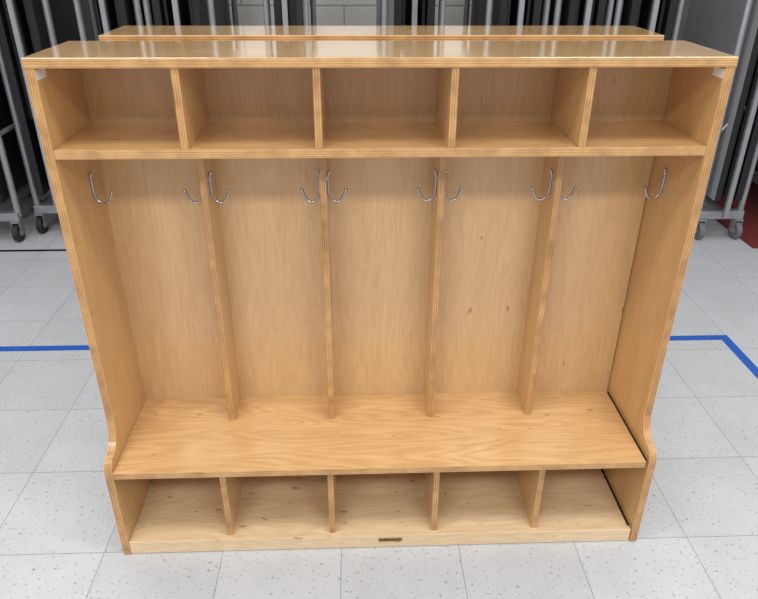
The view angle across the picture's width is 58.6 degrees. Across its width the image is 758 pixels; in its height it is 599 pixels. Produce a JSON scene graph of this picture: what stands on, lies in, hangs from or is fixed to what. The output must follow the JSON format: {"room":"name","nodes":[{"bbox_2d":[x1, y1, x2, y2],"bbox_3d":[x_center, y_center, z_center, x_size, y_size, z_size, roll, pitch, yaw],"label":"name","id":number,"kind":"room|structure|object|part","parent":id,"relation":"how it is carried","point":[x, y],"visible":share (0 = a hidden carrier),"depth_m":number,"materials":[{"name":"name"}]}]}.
{"room":"school storage room","nodes":[
{"label":"school storage room","id":0,"kind":"room"},
{"bbox_2d":[229,0,471,25],"bbox_3d":[-0.092,-2.119,3.494,10.000,3.000,0.150,-1,28,-2],"label":"wall","id":1,"kind":"structure","parent":0,"point":[250,12],"depth_m":3.70,"materials":[{"name":"white brick"}]},
{"bbox_2d":[0,190,757,598],"bbox_3d":[0.026,0.817,1.240,10.000,0.050,7.000,-1,28,-2],"label":"floor","id":2,"kind":"structure","parent":0,"point":[697,538],"depth_m":1.74,"materials":[{"name":"tile"}]},
{"bbox_2d":[0,71,31,240],"bbox_3d":[-1.827,-1.114,3.137,0.270,1.550,0.740,-1,28,-2],"label":"cart","id":3,"kind":"object","parent":2,"relation":"on","point":[14,185],"visible":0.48,"depth_m":3.16,"materials":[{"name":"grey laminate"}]},
{"bbox_3d":[-1.709,-1.002,2.861,0.057,1.384,0.028,-1,28,-2],"label":"leg","id":4,"kind":"part","parent":3,"relation":"part of","materials":[{"name":"grey metal"}]},
{"bbox_3d":[-1.830,-0.541,3.454,0.040,0.040,0.640,-1,28,-2],"label":"rail","id":5,"kind":"part","parent":3,"relation":"part of","materials":[{"name":"grey metal"}]},
{"bbox_2d":[0,249,66,251],"bbox_3d":[-2.453,-0.215,3.092,2.200,0.001,0.020,-1,28,-2],"label":"floor strip","id":6,"kind":"object","parent":2,"relation":"on","point":[35,249],"depth_m":3.12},
{"bbox_2d":[0,0,88,232],"bbox_3d":[-1.541,-1.165,3.235,0.270,1.550,0.740,-1,28,-2],"label":"rolling cart","id":7,"kind":"object","parent":2,"relation":"on","point":[27,27],"visible":0.34,"depth_m":2.99,"materials":[{"name":"metal"}]},
{"bbox_3d":[-1.636,-1.050,2.952,0.057,1.384,0.028,-1,28,-2],"label":"leg","id":8,"kind":"part","parent":7,"relation":"part of","materials":[{"name":"grey metal"}]},
{"bbox_3d":[-1.541,-1.214,3.220,0.012,1.250,0.660,-1,28,-2],"label":"panel","id":9,"kind":"part","parent":7,"relation":"part of","materials":[{"name":"laminate"}]},
{"bbox_3d":[-1.528,-0.938,2.948,0.022,1.180,0.020,-1,28,-2],"label":"frame","id":10,"kind":"part","parent":7,"relation":"part of","materials":[{"name":"grey metal"}]},
{"bbox_3d":[-1.423,-1.053,2.959,0.057,1.384,0.028,-1,28,-2],"label":"leg","id":11,"kind":"part","parent":7,"relation":"part of","materials":[{"name":"grey metal"}]},
{"bbox_2d":[73,0,154,40],"bbox_3d":[-1.127,-1.123,3.161,0.270,1.550,0.740,-1,28,-2],"label":"cart","id":12,"kind":"object","parent":2,"relation":"on","point":[100,16],"visible":0.02,"depth_m":2.77,"materials":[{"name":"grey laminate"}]},
{"bbox_3d":[-1.222,-1.009,2.878,0.057,1.384,0.028,-1,28,-2],"label":"leg","id":13,"kind":"part","parent":12,"relation":"part of","materials":[{"name":"grey metal"}]},
{"bbox_3d":[-1.114,-0.896,2.874,0.022,1.180,0.020,-1,28,-2],"label":"frame","id":14,"kind":"part","parent":12,"relation":"part of","materials":[{"name":"grey metal"}]},
{"bbox_3d":[-1.127,-1.172,3.146,0.012,1.250,0.660,-1,28,-2],"label":"panel","id":15,"kind":"part","parent":12,"relation":"part of","materials":[{"name":"laminate"}]},
{"bbox_3d":[-1.010,-1.012,2.885,0.057,1.384,0.028,-1,28,-2],"label":"leg","id":16,"kind":"part","parent":12,"relation":"part of","materials":[{"name":"grey metal"}]},
{"bbox_2d":[143,0,238,25],"bbox_3d":[-0.837,-1.127,3.171,0.290,1.550,0.740,-1,28,-2],"label":"table","id":17,"kind":"object","parent":2,"relation":"on","point":[165,12],"visible":0.02,"depth_m":2.80,"materials":[{"name":"laminate"}]},
{"bbox_3d":[-0.943,-1.013,2.887,0.057,1.384,0.028,-1,28,-2],"label":"leg","id":18,"kind":"part","parent":17,"relation":"part of","materials":[{"name":"grey metal"}]},
{"bbox_3d":[-0.824,-0.900,2.884,0.022,1.180,0.020,-1,28,-2],"label":"frame","id":19,"kind":"part","parent":17,"relation":"part of","materials":[{"name":"grey metal"}]},
{"bbox_3d":[-0.838,-1.176,3.156,0.012,1.250,0.660,-1,28,-2],"label":"panel","id":20,"kind":"part","parent":17,"relation":"part of","materials":[{"name":"laminate"}]},
{"bbox_3d":[-0.710,-1.016,2.895,0.057,1.384,0.028,-1,28,-2],"label":"leg","id":21,"kind":"part","parent":17,"relation":"part of","materials":[{"name":"grey metal"}]},
{"bbox_3d":[-0.733,-1.308,3.442,0.057,1.384,0.028,-1,28,-2],"label":"leg","id":22,"kind":"part","parent":17,"relation":"part of","materials":[{"name":"grey metal"}]},
{"bbox_2d":[263,0,316,25],"bbox_3d":[-0.398,-1.134,3.186,0.190,1.550,0.740,-1,28,-2],"label":"table","id":23,"kind":"object","parent":2,"relation":"on","point":[286,12],"visible":0.02,"depth_m":2.79,"materials":[{"name":"laminate"}]},
{"bbox_3d":[-0.453,-1.019,2.904,0.057,1.384,0.028,-1,28,-2],"label":"leg","id":24,"kind":"part","parent":23,"relation":"part of","materials":[{"name":"grey metal"}]},
{"bbox_3d":[-0.385,-0.906,2.899,0.022,1.180,0.020,-1,28,-2],"label":"frame","id":25,"kind":"part","parent":23,"relation":"part of","materials":[{"name":"grey metal"}]},
{"bbox_3d":[-0.320,-1.021,2.909,0.057,1.384,0.028,-1,28,-2],"label":"leg","id":26,"kind":"part","parent":23,"relation":"part of","materials":[{"name":"grey metal"}]},
{"bbox_3d":[-0.343,-1.314,3.455,0.057,1.384,0.028,-1,28,-2],"label":"leg","id":27,"kind":"part","parent":23,"relation":"part of","materials":[{"name":"grey metal"}]},
{"bbox_2d":[0,335,757,378],"bbox_3d":[-1.542,1.201,0.455,5.800,0.001,4.370,-1,28,-2],"label":"tape","id":28,"kind":"object","parent":2,"relation":"on","point":[748,363],"visible":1,"depth_m":2.38,"materials":[{"name":"blue plastic"}]},
{"bbox_2d":[21,40,738,554],"bbox_3d":[0.008,0.040,1.472,1.222,1.101,0.282,-1,28,-2],"label":"locker","id":29,"kind":"object","parent":2,"relation":"on","point":[331,294],"visible":1,"depth_m":1.52,"materials":[{"name":"brown wood"}]},
{"bbox_3d":[0.004,-0.433,1.373,1.186,0.140,0.007,-1,28,-2],"label":"panel","id":30,"kind":"part","parent":29,"relation":"part of","materials":[{"name":"brown wood"}]},
{"bbox_2d":[131,469,626,537],"bbox_3d":[0.002,0.496,1.719,1.180,0.012,0.263,-1,28,-2],"label":"shelf","id":31,"kind":"object","parent":29,"relation":"attached to","point":[575,503],"depth_m":1.67,"materials":[{"name":"brown wood"}]},
{"bbox_2d":[53,120,706,159],"bbox_3d":[0.008,-0.314,1.319,1.186,0.017,0.205,-1,28,-2],"label":"shelf","id":32,"kind":"object","parent":29,"relation":"attached to","point":[89,139],"depth_m":1.27,"materials":[{"name":"brown wood"}]},
{"bbox_2d":[98,26,663,40],"bbox_3d":[0.007,-0.145,1.824,1.222,1.095,0.250,-1,28,-2],"label":"locker","id":33,"kind":"object","parent":2,"relation":"on","point":[124,33],"visible":0.02,"depth_m":1.48,"materials":[{"name":"brown wood"}]},
{"bbox_2d":[376,0,445,25],"bbox_3d":[0.132,-1.141,3.204,0.270,1.550,0.740,-1,28,-2],"label":"table","id":34,"kind":"object","parent":2,"relation":"on","point":[388,12],"visible":0.02,"depth_m":2.82,"materials":[{"name":"grey laminate"}]},
{"bbox_3d":[0.014,-1.319,3.467,0.057,1.384,0.028,-1,28,-2],"label":"leg","id":35,"kind":"part","parent":34,"relation":"part of","materials":[{"name":"grey metal"}]},
{"bbox_3d":[0.037,-1.026,2.921,0.057,1.384,0.028,-1,28,-2],"label":"leg","id":36,"kind":"part","parent":34,"relation":"part of","materials":[{"name":"grey metal"}]},
{"bbox_3d":[0.132,-1.190,3.189,0.012,1.250,0.660,-1,28,-2],"label":"panel","id":37,"kind":"part","parent":34,"relation":"part of","materials":[{"name":"laminate"}]},
{"bbox_3d":[0.145,-0.914,2.917,0.022,1.180,0.020,-1,28,-2],"label":"frame","id":38,"kind":"part","parent":34,"relation":"part of","materials":[{"name":"grey metal"}]},
{"bbox_3d":[0.249,-1.029,2.928,0.057,1.384,0.028,-1,28,-2],"label":"leg","id":39,"kind":"part","parent":34,"relation":"part of","materials":[{"name":"grey metal"}]},
{"bbox_2d":[463,0,550,25],"bbox_3d":[0.572,-1.147,3.219,0.270,1.550,0.740,-1,28,-2],"label":"table","id":40,"kind":"object","parent":2,"relation":"on","point":[484,12],"visible":0.02,"depth_m":2.84,"materials":[{"name":"laminate"}]},
{"bbox_3d":[0.454,-1.325,3.482,0.057,1.384,0.028,-1,28,-2],"label":"leg","id":41,"kind":"part","parent":40,"relation":"part of","materials":[{"name":"grey metal"}]},
{"bbox_3d":[0.476,-1.032,2.936,0.057,1.384,0.028,-1,28,-2],"label":"leg","id":42,"kind":"part","parent":40,"relation":"part of","materials":[{"name":"grey metal"}]},
{"bbox_3d":[0.572,-1.196,3.204,0.012,1.250,0.660,-1,28,-2],"label":"panel","id":43,"kind":"part","parent":40,"relation":"part of","materials":[{"name":"laminate"}]},
{"bbox_3d":[0.585,-0.920,2.933,0.022,1.180,0.020,-1,28,-2],"label":"frame","id":44,"kind":"part","parent":40,"relation":"part of","materials":[{"name":"grey metal"}]},
{"bbox_3d":[0.689,-1.035,2.943,0.057,1.384,0.028,-1,28,-2],"label":"leg","id":45,"kind":"part","parent":40,"relation":"part of","materials":[{"name":"grey metal"}]},
{"bbox_2d":[539,0,613,25],"bbox_3d":[0.851,-1.151,3.229,0.250,1.550,0.740,-1,28,-2],"label":"table","id":46,"kind":"object","parent":2,"relation":"on","point":[561,12],"visible":0.02,"depth_m":2.83,"materials":[{"name":"laminate"}]},
{"bbox_3d":[0.766,-1.036,2.946,0.057,1.384,0.028,-1,28,-2],"label":"leg","id":47,"kind":"part","parent":46,"relation":"part of","materials":[{"name":"grey metal"}]},
{"bbox_3d":[0.851,-1.200,3.214,0.012,1.250,0.660,-1,28,-2],"label":"panel","id":48,"kind":"part","parent":46,"relation":"part of","materials":[{"name":"laminate"}]},
{"bbox_3d":[0.864,-0.924,2.942,0.022,1.180,0.020,-1,28,-2],"label":"frame","id":49,"kind":"part","parent":46,"relation":"part of","materials":[{"name":"grey metal"}]},
{"bbox_3d":[0.959,-1.039,2.953,0.057,1.384,0.028,-1,28,-2],"label":"leg","id":50,"kind":"part","parent":46,"relation":"part of","materials":[{"name":"grey metal"}]},
{"bbox_2d":[603,0,684,39],"bbox_3d":[1.131,-1.155,3.238,0.290,1.550,0.740,-1,28,-2],"label":"table","id":51,"kind":"object","parent":2,"relation":"on","point":[663,17],"visible":0.02,"depth_m":2.85,"materials":[{"name":"laminate"}]},
{"bbox_3d":[1.026,-1.040,2.955,0.057,1.384,0.028,-1,28,-2],"label":"leg","id":52,"kind":"part","parent":51,"relation":"part of","materials":[{"name":"grey metal"}]},
{"bbox_3d":[1.131,-1.204,3.224,0.012,1.250,0.660,-1,28,-2],"label":"panel","id":53,"kind":"part","parent":51,"relation":"part of","materials":[{"name":"laminate"}]},
{"bbox_3d":[1.144,-0.928,2.952,0.022,1.180,0.020,-1,28,-2],"label":"frame","id":54,"kind":"part","parent":51,"relation":"part of","materials":[{"name":"grey metal"}]},
{"bbox_3d":[1.259,-1.043,2.963,0.057,1.384,0.028,-1,28,-2],"label":"leg","id":55,"kind":"part","parent":51,"relation":"part of","materials":[{"name":"grey metal"}]},
{"bbox_2d":[677,0,757,238],"bbox_3d":[1.623,-1.133,3.202,0.230,1.550,0.740,-1,28,-2],"label":"rolling cart","id":56,"kind":"object","parent":2,"relation":"on","point":[730,27],"visible":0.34,"depth_m":3.07,"materials":[{"name":"grey metal"}]},
{"bbox_3d":[1.620,-0.560,3.520,0.040,0.040,0.640,-1,28,-2],"label":"rail","id":57,"kind":"part","parent":56,"relation":"part of","materials":[{"name":"grey metal"}]},
{"bbox_3d":[1.548,-1.019,2.920,0.057,1.384,0.028,-1,28,-2],"label":"leg","id":58,"kind":"part","parent":56,"relation":"part of","materials":[{"name":"grey metal"}]},
{"bbox_3d":[1.623,-1.182,3.187,0.012,1.250,0.660,-1,28,-2],"label":"panel","id":59,"kind":"part","parent":56,"relation":"part of","materials":[{"name":"metal"}]},
{"bbox_3d":[1.636,-0.906,2.916,0.022,1.180,0.020,-1,28,-2],"label":"frame","id":60,"kind":"part","parent":56,"relation":"part of","materials":[{"name":"grey metal"}]},
{"bbox_3d":[1.721,-1.021,2.926,0.057,1.384,0.028,-1,28,-2],"label":"leg","id":61,"kind":"part","parent":56,"relation":"part of","materials":[{"name":"grey metal"}]},
{"bbox_2d":[706,182,757,247],"bbox_3d":[2.531,-0.503,3.668,1.590,0.006,1.060,-1,28,-2],"label":"floor mat","id":62,"kind":"object","parent":2,"relation":"on","point":[749,235],"visible":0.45,"depth_m":3.51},
{"bbox_2d":[751,159,757,184],"bbox_3d":[2.087,-1.215,3.359,0.260,1.550,0.740,-1,28,-2],"label":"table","id":63,"kind":"object","parent":62,"relation":"on","point":[755,174],"visible":0.02,"depth_m":3.70,"materials":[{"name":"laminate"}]},
{"bbox_3d":[2.084,-0.642,3.677,0.040,0.040,0.640,-1,28,-2],"label":"rail","id":64,"kind":"part","parent":63,"relation":"part of","materials":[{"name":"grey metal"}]}
]}

